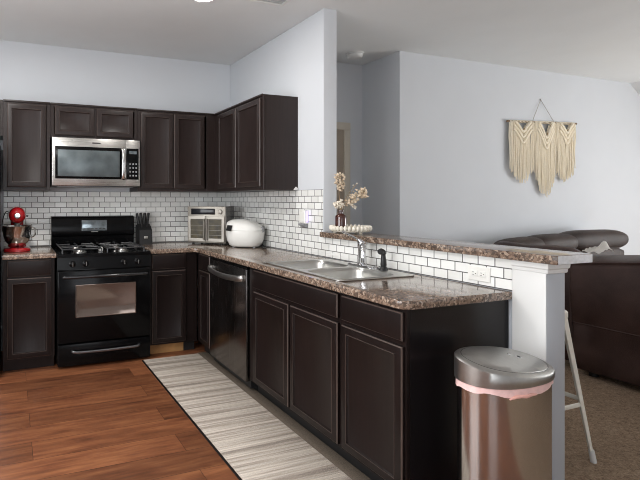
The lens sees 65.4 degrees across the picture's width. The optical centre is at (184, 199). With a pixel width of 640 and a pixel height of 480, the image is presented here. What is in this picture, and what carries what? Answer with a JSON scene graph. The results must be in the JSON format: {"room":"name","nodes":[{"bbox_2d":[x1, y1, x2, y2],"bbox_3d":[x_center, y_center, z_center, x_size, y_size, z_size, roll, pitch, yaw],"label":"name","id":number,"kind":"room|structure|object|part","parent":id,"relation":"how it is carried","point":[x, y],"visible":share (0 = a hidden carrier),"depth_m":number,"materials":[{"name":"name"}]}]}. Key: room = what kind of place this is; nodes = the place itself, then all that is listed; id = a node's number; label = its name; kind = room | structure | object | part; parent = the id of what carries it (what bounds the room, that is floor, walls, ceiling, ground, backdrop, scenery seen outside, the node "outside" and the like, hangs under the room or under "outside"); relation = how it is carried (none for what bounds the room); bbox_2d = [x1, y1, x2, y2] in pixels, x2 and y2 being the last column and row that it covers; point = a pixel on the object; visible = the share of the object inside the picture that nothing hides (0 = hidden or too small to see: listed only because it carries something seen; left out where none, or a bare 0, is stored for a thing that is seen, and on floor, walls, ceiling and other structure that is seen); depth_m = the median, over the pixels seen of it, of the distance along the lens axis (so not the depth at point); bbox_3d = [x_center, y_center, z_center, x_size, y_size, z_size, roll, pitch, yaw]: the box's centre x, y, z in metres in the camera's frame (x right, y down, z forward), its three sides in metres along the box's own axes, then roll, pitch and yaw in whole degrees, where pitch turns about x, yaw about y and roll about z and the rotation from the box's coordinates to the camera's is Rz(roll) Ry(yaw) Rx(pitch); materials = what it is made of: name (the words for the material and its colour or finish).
{"room":"kitchen","nodes":[
{"label":"kitchen","id":0,"kind":"room"},
{"bbox_2d":[0,40,229,350],"bbox_3d":[-1.407,-0.009,4.302,4.220,2.805,0.120,0,0,-20],"label":"wall","id":1,"kind":"structure","parent":0,"point":[28,71],"depth_m":4.48,"materials":[{"name":"paint"}]},
{"bbox_2d":[0,100,2,139],"bbox_3d":[-1.974,-0.675,3.850,0.922,0.297,0.334,0,0,-20],"label":"upper cabinet","id":2,"kind":"object","parent":1,"relation":"attached to","point":[1,101],"visible":0.95,"depth_m":3.87,"materials":[{"name":"brown wood"}]},
{"bbox_2d":[3,99,49,190],"bbox_3d":[-1.365,-0.452,4.075,0.373,0.750,0.334,0,0,-20],"label":"upper cabinet","id":3,"kind":"object","parent":1,"relation":"attached to","point":[26,124],"visible":1,"depth_m":3.92,"materials":[{"name":"brown wood"}]},
{"bbox_3d":[-1.312,-0.819,3.932,0.373,0.016,0.012,0,0,-20],"label":"moulding","id":4,"kind":"part","parent":3,"relation":"part of","materials":[{"name":"brown wood"}]},
{"bbox_2d":[50,102,137,140],"bbox_3d":[-0.831,-0.678,4.272,0.763,0.298,0.334,0,0,-20],"label":"upper cabinet","id":5,"kind":"object","parent":1,"relation":"attached to","point":[66,120],"visible":0.8,"depth_m":4.12,"materials":[{"name":"brown wood"}]},
{"bbox_3d":[-0.945,-0.675,4.063,0.334,0.241,0.021,0,0,-20],"label":"door","id":6,"kind":"part","parent":5,"relation":"part of","materials":[{"name":"brown wood"}]},
{"bbox_3d":[-0.779,-0.819,4.129,0.763,0.016,0.012,0,0,-20],"label":"moulding","id":7,"kind":"part","parent":5,"relation":"part of","materials":[{"name":"brown wood"}]},
{"bbox_2d":[50,137,139,187],"bbox_3d":[-0.806,-0.319,4.212,0.754,0.418,0.449,0,0,-20],"label":"microwave","id":8,"kind":"object","parent":5,"relation":"attached to","point":[74,162],"visible":0.99,"depth_m":4.05,"materials":[{"name":"silver metal"}]},
{"bbox_3d":[-0.796,-0.315,4.036,0.602,0.274,0.004,0,0,-20],"label":"door glass","id":9,"kind":"part","parent":8,"relation":"part of","materials":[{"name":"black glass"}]},
{"bbox_3d":[-0.526,-0.314,4.106,0.040,0.287,0.056,0,0,-20],"label":"handle","id":10,"kind":"part","parent":8,"relation":"part of","materials":[{"name":"metal"}]},
{"bbox_3d":[-0.457,-0.323,4.177,0.124,0.406,0.028,0,0,-20],"label":"control panel","id":11,"kind":"part","parent":8,"relation":"part of","materials":[{"name":"metal"}]},
{"bbox_3d":[-0.614,-0.675,4.185,0.328,0.241,0.021,0,0,-20],"label":"door","id":12,"kind":"part","parent":5,"relation":"part of","materials":[{"name":"brown wood"}]},
{"bbox_2d":[4,191,229,246],"bbox_3d":[-0.560,0.171,4.548,2.210,0.496,0.005,0,0,-20],"label":"backsplash","id":13,"kind":"structure","parent":1,"relation":"attached to","point":[168,218],"depth_m":4.50,"materials":[{"name":"white tile"}]},
{"bbox_2d":[130,108,214,191],"bbox_3d":[0.032,-0.452,4.590,1.076,0.750,0.334,0,0,-20],"label":"upper cabinet","id":14,"kind":"object","parent":1,"relation":"attached to","point":[177,148],"visible":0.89,"depth_m":4.38,"materials":[{"name":"brown wood"}]},
{"bbox_3d":[-0.249,-0.450,4.320,0.308,0.690,0.021,0,0,-20],"label":"door","id":15,"kind":"part","parent":14,"relation":"part of","materials":[{"name":"brown wood"}]},
{"bbox_3d":[-0.065,-0.819,4.393,0.758,0.016,0.012,0,0,-20],"label":"moulding","id":16,"kind":"part","parent":14,"relation":"part of","materials":[{"name":"brown wood"}]},
{"bbox_3d":[0.048,-0.450,4.429,0.306,0.690,0.021,0,0,-20],"label":"door","id":17,"kind":"part","parent":14,"relation":"part of","materials":[{"name":"brown wood"}]},
{"bbox_2d":[0,330,238,479],"bbox_3d":[-0.087,1.364,0.782,4.060,0.060,7.400,0,0,-20],"label":"floor","id":18,"kind":"structure","parent":0,"point":[111,420],"depth_m":2.77,"materials":[{"name":"brown wood"}]},
{"bbox_2d":[0,146,0,359],"bbox_3d":[-1.897,0.439,3.622,0.899,1.790,0.777,0,0,-20],"label":"refrigerator","id":19,"kind":"object","parent":18,"relation":"on","point":[0,146],"visible":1,"depth_m":3.85,"materials":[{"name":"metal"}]},
{"bbox_2d":[3,258,54,371],"bbox_3d":[-1.308,0.896,3.935,0.384,0.874,0.627,0,0,-20],"label":"base cabinet","id":20,"kind":"object","parent":18,"relation":"on","point":[28,284],"visible":0.9,"depth_m":3.65,"materials":[{"name":"brown wood"}]},
{"bbox_2d":[2,246,55,259],"bbox_3d":[-1.302,0.439,3.933,0.395,0.038,0.634,0,0,-20],"label":"countertop","id":21,"kind":"structure","parent":20,"relation":"on","point":[37,252],"depth_m":3.68,"materials":[{"name":"stone"}]},
{"bbox_2d":[2,207,35,252],"bbox_3d":[-1.368,0.238,3.893,0.267,0.362,0.335,0,0,-20],"label":"stand mixer","id":22,"kind":"object","parent":21,"relation":"on","point":[16,235],"visible":1,"depth_m":3.76,"materials":[{"name":"red metal"}]},
{"bbox_2d":[2,225,35,247],"bbox_3d":[-1.347,0.298,3.845,0.261,0.174,0.230,0,0,-20],"label":"bowl","id":23,"kind":"object","parent":22,"relation":"on","point":[16,236],"depth_m":3.76,"materials":[{"name":"metal"}]},
{"bbox_3d":[-1.200,0.530,3.652,0.326,0.124,0.019,0,0,-20],"label":"drawer","id":24,"kind":"part","parent":20,"relation":"part of","materials":[{"name":"brown wood"}]},
{"bbox_3d":[-1.200,0.914,3.651,0.326,0.615,0.021,0,0,-20],"label":"door","id":25,"kind":"part","parent":20,"relation":"part of","materials":[{"name":"brown wood"}]},
{"bbox_2d":[51,215,150,366],"bbox_3d":[-0.737,0.742,4.087,0.764,1.184,0.723,0,0,-20],"label":"gas range","id":26,"kind":"object","parent":18,"relation":"on","point":[102,298],"visible":0.99,"depth_m":3.83,"materials":[{"name":"black metal"}]},
{"bbox_3d":[-0.879,0.508,3.709,0.052,0.052,0.031,0,0,-20],"label":"knob","id":27,"kind":"part","parent":26,"relation":"part of","materials":[{"name":"black plastic"}]},
{"bbox_3d":[-0.873,0.426,3.934,0.110,0.017,0.110,0,0,-20],"label":"burner","id":28,"kind":"part","parent":26,"relation":"part of","materials":[{"name":"metal"}]},
{"bbox_3d":[-0.829,0.236,4.345,0.230,0.095,0.016,0,0,-20],"label":"display panel","id":29,"kind":"part","parent":26,"relation":"part of","materials":[{"name":"clear glass"}]},
{"bbox_2d":[51,245,150,257],"bbox_3d":[-0.749,0.443,4.119,0.764,0.029,0.656,0,0,-20],"label":"cooktop","id":30,"kind":"object","parent":26,"relation":"in","point":[120,252],"depth_m":3.90,"materials":[{"name":"black metal"}]},
{"bbox_3d":[-0.641,1.228,3.825,0.752,0.172,0.034,0,0,-20],"label":"storage drawer","id":31,"kind":"part","parent":26,"relation":"part of","materials":[{"name":"black metal"}]},
{"bbox_3d":[-0.640,0.847,3.824,0.752,0.570,0.036,0,0,-20],"label":"oven door","id":32,"kind":"part","parent":26,"relation":"part of","materials":[{"name":"black metal"}]},
{"bbox_3d":[-0.641,0.507,3.826,0.760,0.098,0.033,0,0,-20],"label":"control panel","id":33,"kind":"part","parent":26,"relation":"part of","materials":[{"name":"black metal"}]},
{"bbox_3d":[-0.623,0.606,3.778,0.691,0.026,0.064,0,0,-20],"label":"oven handle","id":34,"kind":"part","parent":26,"relation":"part of","materials":[{"name":"black metal"}]},
{"bbox_3d":[-0.623,1.200,3.795,0.563,0.033,0.042,0,0,-20],"label":"drawer handle","id":35,"kind":"part","parent":26,"relation":"part of","materials":[{"name":"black metal"}]},
{"bbox_3d":[-0.490,0.508,3.853,0.052,0.052,0.031,0,0,-20],"label":"knob","id":36,"kind":"part","parent":26,"relation":"part of","materials":[{"name":"black plastic"}]},
{"bbox_2d":[150,252,196,353],"bbox_3d":[-0.194,0.896,4.345,0.434,0.874,0.627,0,0,-20],"label":"base cabinet","id":37,"kind":"object","parent":18,"relation":"on","point":[173,276],"visible":0.66,"depth_m":4.06,"materials":[{"name":"brown wood"}]},
{"bbox_3d":[-0.130,0.530,4.047,0.304,0.124,0.019,0,0,-20],"label":"drawer","id":38,"kind":"part","parent":37,"relation":"part of","materials":[{"name":"brown wood"}]},
{"bbox_3d":[-0.129,0.914,4.046,0.304,0.615,0.021,0,0,-20],"label":"door","id":39,"kind":"part","parent":37,"relation":"part of","materials":[{"name":"brown wood"}]},
{"bbox_2d":[198,253,211,355],"bbox_3d":[0.450,0.896,4.096,0.627,0.874,0.308,0,0,-20],"label":"base cabinet","id":40,"kind":"object","parent":18,"relation":"on","point":[203,260],"visible":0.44,"depth_m":3.98,"materials":[{"name":"brown wood"}]},
{"bbox_3d":[0.174,0.530,3.970,0.019,0.124,0.230,0,0,-20],"label":"drawer","id":41,"kind":"part","parent":40,"relation":"part of","materials":[{"name":"brown wood"}]},
{"bbox_3d":[0.173,0.914,3.970,0.021,0.615,0.230,0,0,-20],"label":"door","id":42,"kind":"part","parent":40,"relation":"part of","materials":[{"name":"brown wood"}]},
{"bbox_2d":[208,257,257,390],"bbox_3d":[0.588,0.897,3.639,0.683,0.871,0.630,0,0,-20],"label":"dishwasher","id":43,"kind":"object","parent":18,"relation":"on","point":[229,281],"visible":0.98,"depth_m":3.48,"materials":[{"name":"black metal"}]},
{"bbox_3d":[0.293,0.556,3.534,0.056,0.062,0.594,0,0,-20],"label":"handle","id":44,"kind":"part","parent":43,"relation":"part of","materials":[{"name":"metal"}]},
{"bbox_2d":[142,352,370,479],"bbox_3d":[0.313,1.328,2.943,0.587,0.009,2.278,0,0,-20],"label":"runner rug","id":45,"kind":"object","parent":18,"relation":"on","point":[256,439],"visible":1,"depth_m":2.75,"materials":[{"name":"beige fabric"}]},
{"bbox_2d":[250,267,350,462],"bbox_3d":[0.891,0.896,2.899,0.627,0.874,0.955,0,0,-20],"label":"base cabinet","id":46,"kind":"object","parent":18,"relation":"on","point":[295,326],"visible":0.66,"depth_m":2.68,"materials":[{"name":"brown wood"}]},
{"bbox_3d":[0.542,0.919,2.971,0.021,0.606,0.422,0,0,-20],"label":"door","id":47,"kind":"part","parent":46,"relation":"part of","materials":[{"name":"brown wood"}]},
{"bbox_3d":[0.620,0.532,2.762,0.019,0.120,0.868,0,0,-20],"label":"drawer","id":48,"kind":"part","parent":46,"relation":"part of","materials":[{"name":"brown wood"}]},
{"bbox_3d":[0.696,0.919,2.554,0.021,0.606,0.426,0,0,-20],"label":"door","id":49,"kind":"part","parent":46,"relation":"part of","materials":[{"name":"brown wood"}]},
{"bbox_2d":[142,241,511,309],"bbox_3d":[0.499,0.439,3.361,1.044,0.038,2.954,0,0,-20],"label":"countertop","id":50,"kind":"structure","parent":46,"relation":"on","point":[417,291],"depth_m":2.36,"materials":[{"name":"stone"}]},
{"bbox_2d":[136,224,152,244],"bbox_3d":[-0.384,0.324,4.491,0.124,0.190,0.155,0,0,-20],"label":"knife block","id":51,"kind":"object","parent":50,"relation":"on","point":[143,234],"visible":0.98,"depth_m":4.43,"materials":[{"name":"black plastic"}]},
{"bbox_2d":[143,213,145,223],"bbox_3d":[-0.384,0.179,4.536,0.030,0.109,0.043,0,0,-21],"label":"knife","id":52,"kind":"object","parent":51,"relation":"on","point":[144,214],"visible":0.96,"depth_m":4.52,"materials":[{"name":"black plastic"}]},
{"bbox_2d":[188,206,233,244],"bbox_3d":[0.253,0.241,4.523,0.375,0.357,0.332,0,0,22],"label":"toaster oven","id":53,"kind":"object","parent":50,"relation":"on","point":[206,224],"visible":0.96,"depth_m":4.39,"materials":[{"name":"metal"}]},
{"bbox_3d":[0.119,0.270,4.431,0.175,0.238,0.014,0,0,22],"label":"door","id":54,"kind":"part","parent":53,"relation":"part of","materials":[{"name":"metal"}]},
{"bbox_3d":[0.120,0.271,4.433,0.135,0.187,0.005,0,0,22],"label":"glass","id":55,"kind":"part","parent":53,"relation":"part of","materials":[{"name":"clear glass"}]},
{"bbox_3d":[0.287,0.270,4.364,0.175,0.238,0.014,0,0,22],"label":"door","id":56,"kind":"part","parent":53,"relation":"part of","materials":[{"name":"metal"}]},
{"bbox_3d":[0.288,0.271,4.366,0.135,0.187,0.005,0,0,22],"label":"glass","id":57,"kind":"part","parent":53,"relation":"part of","materials":[{"name":"clear glass"}]},
{"bbox_2d":[226,219,266,248],"bbox_3d":[0.564,0.296,4.211,0.372,0.246,0.327,0,0,18],"label":"rice cooker","id":58,"kind":"object","parent":50,"relation":"on","point":[239,232],"visible":1,"depth_m":4.09,"materials":[{"name":"white plastic"}]},
{"bbox_3d":[0.545,0.220,4.207,0.338,0.094,0.294,0,0,18],"label":"lid","id":59,"kind":"part","parent":58,"relation":"part of","materials":[{"name":"white plastic"}]},
{"bbox_2d":[265,259,413,280],"bbox_3d":[0.907,0.503,2.870,0.526,0.178,0.779,0,0,-20],"label":"sink","id":60,"kind":"object","parent":50,"relation":"in","point":[332,269],"visible":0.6,"depth_m":2.86,"materials":[{"name":"metal"}]},
{"bbox_3d":[0.812,0.503,3.034,0.399,0.177,0.340,0,0,-20],"label":"bowl","id":61,"kind":"part","parent":60,"relation":"part of","materials":[{"name":"metal"}]},
{"bbox_3d":[0.941,0.503,2.683,0.399,0.177,0.340,0,0,-20],"label":"bowl","id":62,"kind":"part","parent":60,"relation":"part of","materials":[{"name":"metal"}]},
{"bbox_2d":[377,248,387,270],"bbox_3d":[1.169,0.350,2.778,0.066,0.128,0.052,0,0,-20],"label":"sprayer","id":63,"kind":"object","parent":60,"relation":"on","point":[382,252],"visible":1,"depth_m":2.77,"materials":[{"name":"black plastic"}]},
{"bbox_3d":[1.175,0.353,2.780,0.033,0.082,0.033,0,0,-20],"label":"handle","id":64,"kind":"part","parent":63,"relation":"part of","materials":[{"name":"black plastic"}]},
{"bbox_2d":[342,231,373,268],"bbox_3d":[1.080,0.304,2.932,0.126,0.220,0.233,0,0,-20],"label":"faucet","id":65,"kind":"object","parent":50,"relation":"on","point":[361,244],"visible":0.98,"depth_m":2.92,"materials":[{"name":"silver metal"}]},
{"bbox_3d":[1.056,0.232,2.963,0.126,0.077,0.022,0,0,18],"label":"lever","id":66,"kind":"part","parent":65,"relation":"part of","materials":[{"name":"silver metal"}]},
{"bbox_3d":[1.111,0.410,2.945,0.060,0.009,0.230,0,0,-20],"label":"plate","id":67,"kind":"part","parent":65,"relation":"part of","materials":[{"name":"silver metal"}]},
{"bbox_3d":[1.087,0.305,2.872,0.032,0.089,0.140,0,0,18],"label":"spout","id":68,"kind":"part","parent":65,"relation":"part of","materials":[{"name":"silver metal"}]},
{"bbox_2d":[341,293,507,479],"bbox_3d":[1.129,0.896,2.256,0.627,0.874,0.413,0,0,-20],"label":"base cabinet","id":69,"kind":"object","parent":18,"relation":"on","point":[399,388],"visible":0.77,"depth_m":2.05,"materials":[{"name":"brown wood"}]},
{"bbox_3d":[0.847,0.532,2.146,0.019,0.120,0.385,0,0,-20],"label":"drawer","id":70,"kind":"part","parent":69,"relation":"part of","materials":[{"name":"brown wood"}]},
{"bbox_3d":[0.846,0.919,2.145,0.021,0.606,0.385,0,0,-20],"label":"door","id":71,"kind":"part","parent":69,"relation":"part of","materials":[{"name":"brown wood"}]},
{"bbox_3d":[0.863,0.849,2.158,0.019,0.780,0.413,0,0,-20],"label":"frame","id":72,"kind":"part","parent":69,"relation":"part of","materials":[{"name":"brown wood"}]},
{"bbox_2d":[454,346,554,479],"bbox_3d":[1.260,0.965,1.851,0.444,0.737,0.244,0,0,-22],"label":"trash can","id":73,"kind":"object","parent":18,"relation":"on","point":[504,395],"visible":1,"depth_m":1.74,"materials":[{"name":"silver metal"}]},
{"bbox_3d":[1.258,0.643,1.850,0.440,0.092,0.244,0,0,-22],"label":"lid","id":74,"kind":"part","parent":73,"relation":"part of","materials":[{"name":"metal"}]},
{"bbox_2d":[0,0,639,82],"bbox_3d":[2.119,-1.461,1.606,8.970,0.100,7.620,0,0,-20],"label":"ceiling","id":75,"kind":"structure","parent":0,"point":[599,39],"depth_m":3.86,"materials":[{"name":"paint"}]},
{"bbox_2d":[194,0,212,1],"bbox_3d":[0.137,-1.405,3.252,0.196,0.012,0.196,0,0,-20],"label":"recessed light","id":76,"kind":"object","parent":75,"relation":"in","point":[194,0],"visible":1,"depth_m":3.31,"materials":[{"name":"white paint"}]},
{"bbox_2d":[244,0,290,6],"bbox_3d":[0.604,-1.406,3.257,0.320,0.008,0.236,0,0,-20],"label":"ceiling vent","id":77,"kind":"object","parent":75,"relation":"in","point":[256,1],"visible":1,"depth_m":3.35,"materials":[{"name":"white metal"}]},
{"bbox_2d":[346,51,363,59],"bbox_3d":[1.645,-1.387,4.538,0.168,0.048,0.168,0,0,-20],"label":"smoke detector","id":78,"kind":"object","parent":75,"relation":"attached to","point":[353,55],"visible":1,"depth_m":4.49,"materials":[{"name":"white paint"}]},
{"bbox_2d":[337,62,361,225],"bbox_3d":[1.301,-0.009,4.790,1.202,2.805,0.120,0,0,-20],"label":"wall","id":79,"kind":"structure","parent":0,"point":[349,76],"depth_m":4.89,"materials":[{"name":"paint"}]},
{"bbox_2d":[337,122,349,225],"bbox_3d":[1.248,0.268,4.692,0.984,2.123,0.027,0,0,-20],"label":"door","id":80,"kind":"structure","parent":79,"relation":"in","point":[343,129],"depth_m":4.83,"materials":[{"name":"beige paint"}]},
{"bbox_2d":[230,8,564,479],"bbox_3d":[1.074,-0.039,3.498,0.118,2.745,3.107,0,0,-20],"label":"wall","id":81,"kind":"structure","parent":0,"point":[300,62],"depth_m":3.52,"materials":[{"name":"paint"}]},
{"bbox_2d":[214,93,297,191],"bbox_3d":[0.593,-0.452,4.146,0.334,0.750,0.926,0,0,-20],"label":"upper cabinet","id":82,"kind":"object","parent":81,"relation":"attached to","point":[256,138],"visible":1,"depth_m":3.76,"materials":[{"name":"brown wood"}]},
{"bbox_3d":[0.383,-0.450,4.261,0.021,0.690,0.376,0,0,-20],"label":"door","id":83,"kind":"part","parent":82,"relation":"part of","materials":[{"name":"brown wood"}]},
{"bbox_3d":[0.450,-0.819,4.093,0.012,0.016,0.926,0,0,-20],"label":"moulding","id":84,"kind":"part","parent":82,"relation":"part of","materials":[{"name":"brown wood"}]},
{"bbox_3d":[0.465,-0.450,4.098,0.019,0.746,0.926,0,0,-20],"label":"frame","id":85,"kind":"part","parent":82,"relation":"part of","materials":[{"name":"brown wood"}]},
{"bbox_3d":[0.526,-0.450,3.874,0.021,0.690,0.406,0,0,-20],"label":"door","id":86,"kind":"part","parent":82,"relation":"part of","materials":[{"name":"brown wood"}]},
{"bbox_2d":[230,189,322,256],"bbox_3d":[0.749,0.171,4.199,0.005,0.496,1.566,0,0,-20],"label":"backsplash","id":87,"kind":"structure","parent":81,"relation":"attached to","point":[278,211],"depth_m":3.92,"materials":[{"name":"white tile"}]},
{"bbox_2d":[298,210,307,227],"bbox_3d":[0.924,0.147,3.655,0.042,0.137,0.080,0,0,-20],"label":"plug","id":88,"kind":"object","parent":81,"relation":"attached to","point":[303,214],"visible":1,"depth_m":3.63,"materials":[{"name":"white plastic"}]},
{"bbox_2d":[298,223,307,227],"bbox_3d":[0.924,0.200,3.657,0.041,0.031,0.068,0,0,-20],"label":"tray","id":89,"kind":"object","parent":88,"relation":"on","point":[305,225],"depth_m":3.63,"materials":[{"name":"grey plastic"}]},
{"bbox_2d":[323,237,511,290],"bbox_3d":[1.262,0.346,2.811,0.005,0.146,1.392,0,0,-20],"label":"backsplash","id":90,"kind":"structure","parent":81,"relation":"attached to","point":[439,264],"depth_m":2.59,"materials":[{"name":"white tile"}]},
{"bbox_2d":[320,231,591,264],"bbox_3d":[1.388,0.253,2.744,0.258,0.038,1.592,0,0,-20],"label":"countertop","id":91,"kind":"structure","parent":81,"relation":"on","point":[535,255],"depth_m":2.35,"materials":[{"name":"stone"}]},
{"bbox_2d":[329,224,371,233],"bbox_3d":[1.171,0.206,3.319,0.288,0.055,0.288,0,0,-20],"label":"tray","id":92,"kind":"object","parent":91,"relation":"on","point":[359,229],"visible":0.92,"depth_m":3.21,"materials":[{"name":"beige ceramic"}]},
{"bbox_2d":[335,210,346,227],"bbox_3d":[1.110,0.144,3.339,0.077,0.140,0.077,0,0,-20],"label":"bottle vase","id":93,"kind":"object","parent":92,"relation":"on","point":[340,218],"visible":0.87,"depth_m":3.31,"materials":[{"name":"orange glass"}]},
{"bbox_2d":[333,199,344,209],"bbox_3d":[1.093,0.079,3.338,0.073,0.169,0.068,0,0,-20],"label":"dried flower","id":94,"kind":"object","parent":93,"relation":"in","point":[338,204],"visible":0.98,"depth_m":3.32,"materials":[{"name":"beige plant"}]},
{"bbox_2d":[334,172,345,200],"bbox_3d":[1.099,-0.017,3.329,0.086,0.360,0.082,0,0,8],"label":"dried flower","id":95,"kind":"object","parent":93,"relation":"in","point":[340,186],"visible":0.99,"depth_m":3.33,"materials":[{"name":"beige plant"}]},
{"bbox_2d":[345,187,368,205],"bbox_3d":[1.205,0.035,3.337,0.200,0.256,0.078,0,0,-4],"label":"dried flower","id":96,"kind":"object","parent":93,"relation":"in","point":[362,193],"visible":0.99,"depth_m":3.33,"materials":[{"name":"beige plant"}]},
{"bbox_3d":[1.171,0.219,3.319,0.270,0.010,0.270,0,0,-20],"label":"dish","id":97,"kind":"part","parent":92,"relation":"part of","materials":[{"name":"beige ceramic"}]},
{"bbox_2d":[468,265,490,282],"bbox_3d":[1.440,0.362,2.304,0.009,0.072,0.116,0,0,-20],"label":"wall outlet","id":98,"kind":"object","parent":81,"relation":"attached to","point":[477,273],"visible":1,"depth_m":2.30,"materials":[{"name":"white plastic"}]},
{"bbox_2d":[471,270,476,275],"bbox_3d":[1.431,0.362,2.323,0.003,0.029,0.033,0,0,-20],"label":"receptacle","id":99,"kind":"object","parent":98,"relation":"attached to","point":[473,272],"depth_m":2.32,"materials":[{"name":"white plastic"}]},
{"bbox_2d":[479,271,485,277],"bbox_3d":[1.445,0.362,2.284,0.003,0.029,0.033,0,0,-20],"label":"receptacle","id":100,"kind":"object","parent":98,"relation":"attached to","point":[482,274],"depth_m":2.28,"materials":[{"name":"white plastic"}]},
{"bbox_2d":[512,269,545,361],"bbox_3d":[1.528,0.825,2.089,0.004,1.017,0.145,0,0,-20],"label":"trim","id":101,"kind":"structure","parent":81,"relation":"attached to","point":[528,288],"depth_m":2.08,"materials":[{"name":"white paint"}]},
{"bbox_2d":[511,260,570,273],"bbox_3d":[1.589,0.296,2.102,0.146,0.046,0.160,0,0,-20],"label":"trim","id":102,"kind":"structure","parent":81,"relation":"attached to","point":[516,265],"depth_m":2.05,"materials":[{"name":"white paint"}]},
{"bbox_2d":[362,51,639,254],"bbox_3d":[4.326,-0.009,5.636,5.100,2.805,0.625,0,0,-20],"label":"wall","id":103,"kind":"structure","parent":0,"point":[435,129],"depth_m":4.88,"materials":[{"name":"paint"}]},
{"bbox_2d":[506,99,576,196],"bbox_3d":[3.899,-0.563,5.111,1.106,1.076,0.065,0,0,-20],"label":"macrame hanging","id":104,"kind":"object","parent":103,"relation":"attached to","point":[551,151],"visible":1,"depth_m":5.09,"materials":[{"name":"fabric"}]},
{"bbox_3d":[3.574,-0.503,4.988,0.374,0.656,0.043,0,0,-20],"label":"fringe panel","id":105,"kind":"part","parent":104,"relation":"part of","materials":[{"name":"fabric"}]},
{"bbox_3d":[3.919,-0.433,5.115,0.343,0.816,0.039,0,0,-20],"label":"fringe panel","id":106,"kind":"part","parent":104,"relation":"part of","materials":[{"name":"fabric"}]},
{"bbox_3d":[4.238,-0.523,5.232,0.317,0.656,0.042,0,0,-20],"label":"fringe panel","id":107,"kind":"part","parent":104,"relation":"part of","materials":[{"name":"fabric"}]},
{"bbox_2d":[565,360,639,479],"bbox_3d":[4.828,1.362,2.339,6.240,0.064,6.920,0,0,-20],"label":"floor","id":108,"kind":"structure","parent":0,"point":[612,407],"depth_m":2.71,"materials":[{"name":"brown carpet"}]},
{"bbox_2d":[494,229,628,360],"bbox_3d":[3.858,0.824,4.542,2.135,1.012,1.015,0,0,-20],"label":"sectional sofa","id":109,"kind":"object","parent":108,"relation":"on","point":[574,240],"visible":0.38,"depth_m":4.71,"materials":[{"name":"brown leather"}]},
{"bbox_2d":[580,247,620,254],"bbox_3d":[4.306,0.676,4.982,0.650,0.395,0.240,0,0,-20],"label":"cushion","id":110,"kind":"object","parent":109,"relation":"on","point":[616,250],"depth_m":4.90,"materials":[{"name":"grey fabric"}]},
{"bbox_2d":[565,310,596,463],"bbox_3d":[1.792,0.950,2.514,0.466,0.764,0.466,0,0,-20],"label":"bar stool","id":111,"kind":"object","parent":108,"relation":"on","point":[568,340],"visible":0.16,"depth_m":2.40,"materials":[{"name":"beige metal"}]},
{"bbox_2d":[569,255,639,386],"bbox_3d":[3.792,0.857,2.733,0.991,0.946,2.237,0,0,-20],"label":"recliner sofa","id":112,"kind":"object","parent":108,"relation":"on","point":[604,292],"visible":0.87,"depth_m":3.39,"materials":[{"name":"brown leather"}]},
{"bbox_2d":[582,241,612,253],"bbox_3d":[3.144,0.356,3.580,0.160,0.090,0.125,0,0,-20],"label":"throw blanket","id":113,"kind":"object","parent":112,"relation":"on","point":[603,246],"visible":1,"depth_m":3.55,"materials":[{"name":"white fabric"}]},
{"bbox_2d":[630,81,639,94],"bbox_3d":[7.128,-0.933,3.198,1.530,1.156,7.140,0,0,-20],"label":"ceiling","id":114,"kind":"structure","parent":0,"point":[636,85],"depth_m":5.69,"materials":[{"name":"paint"}]}
]}

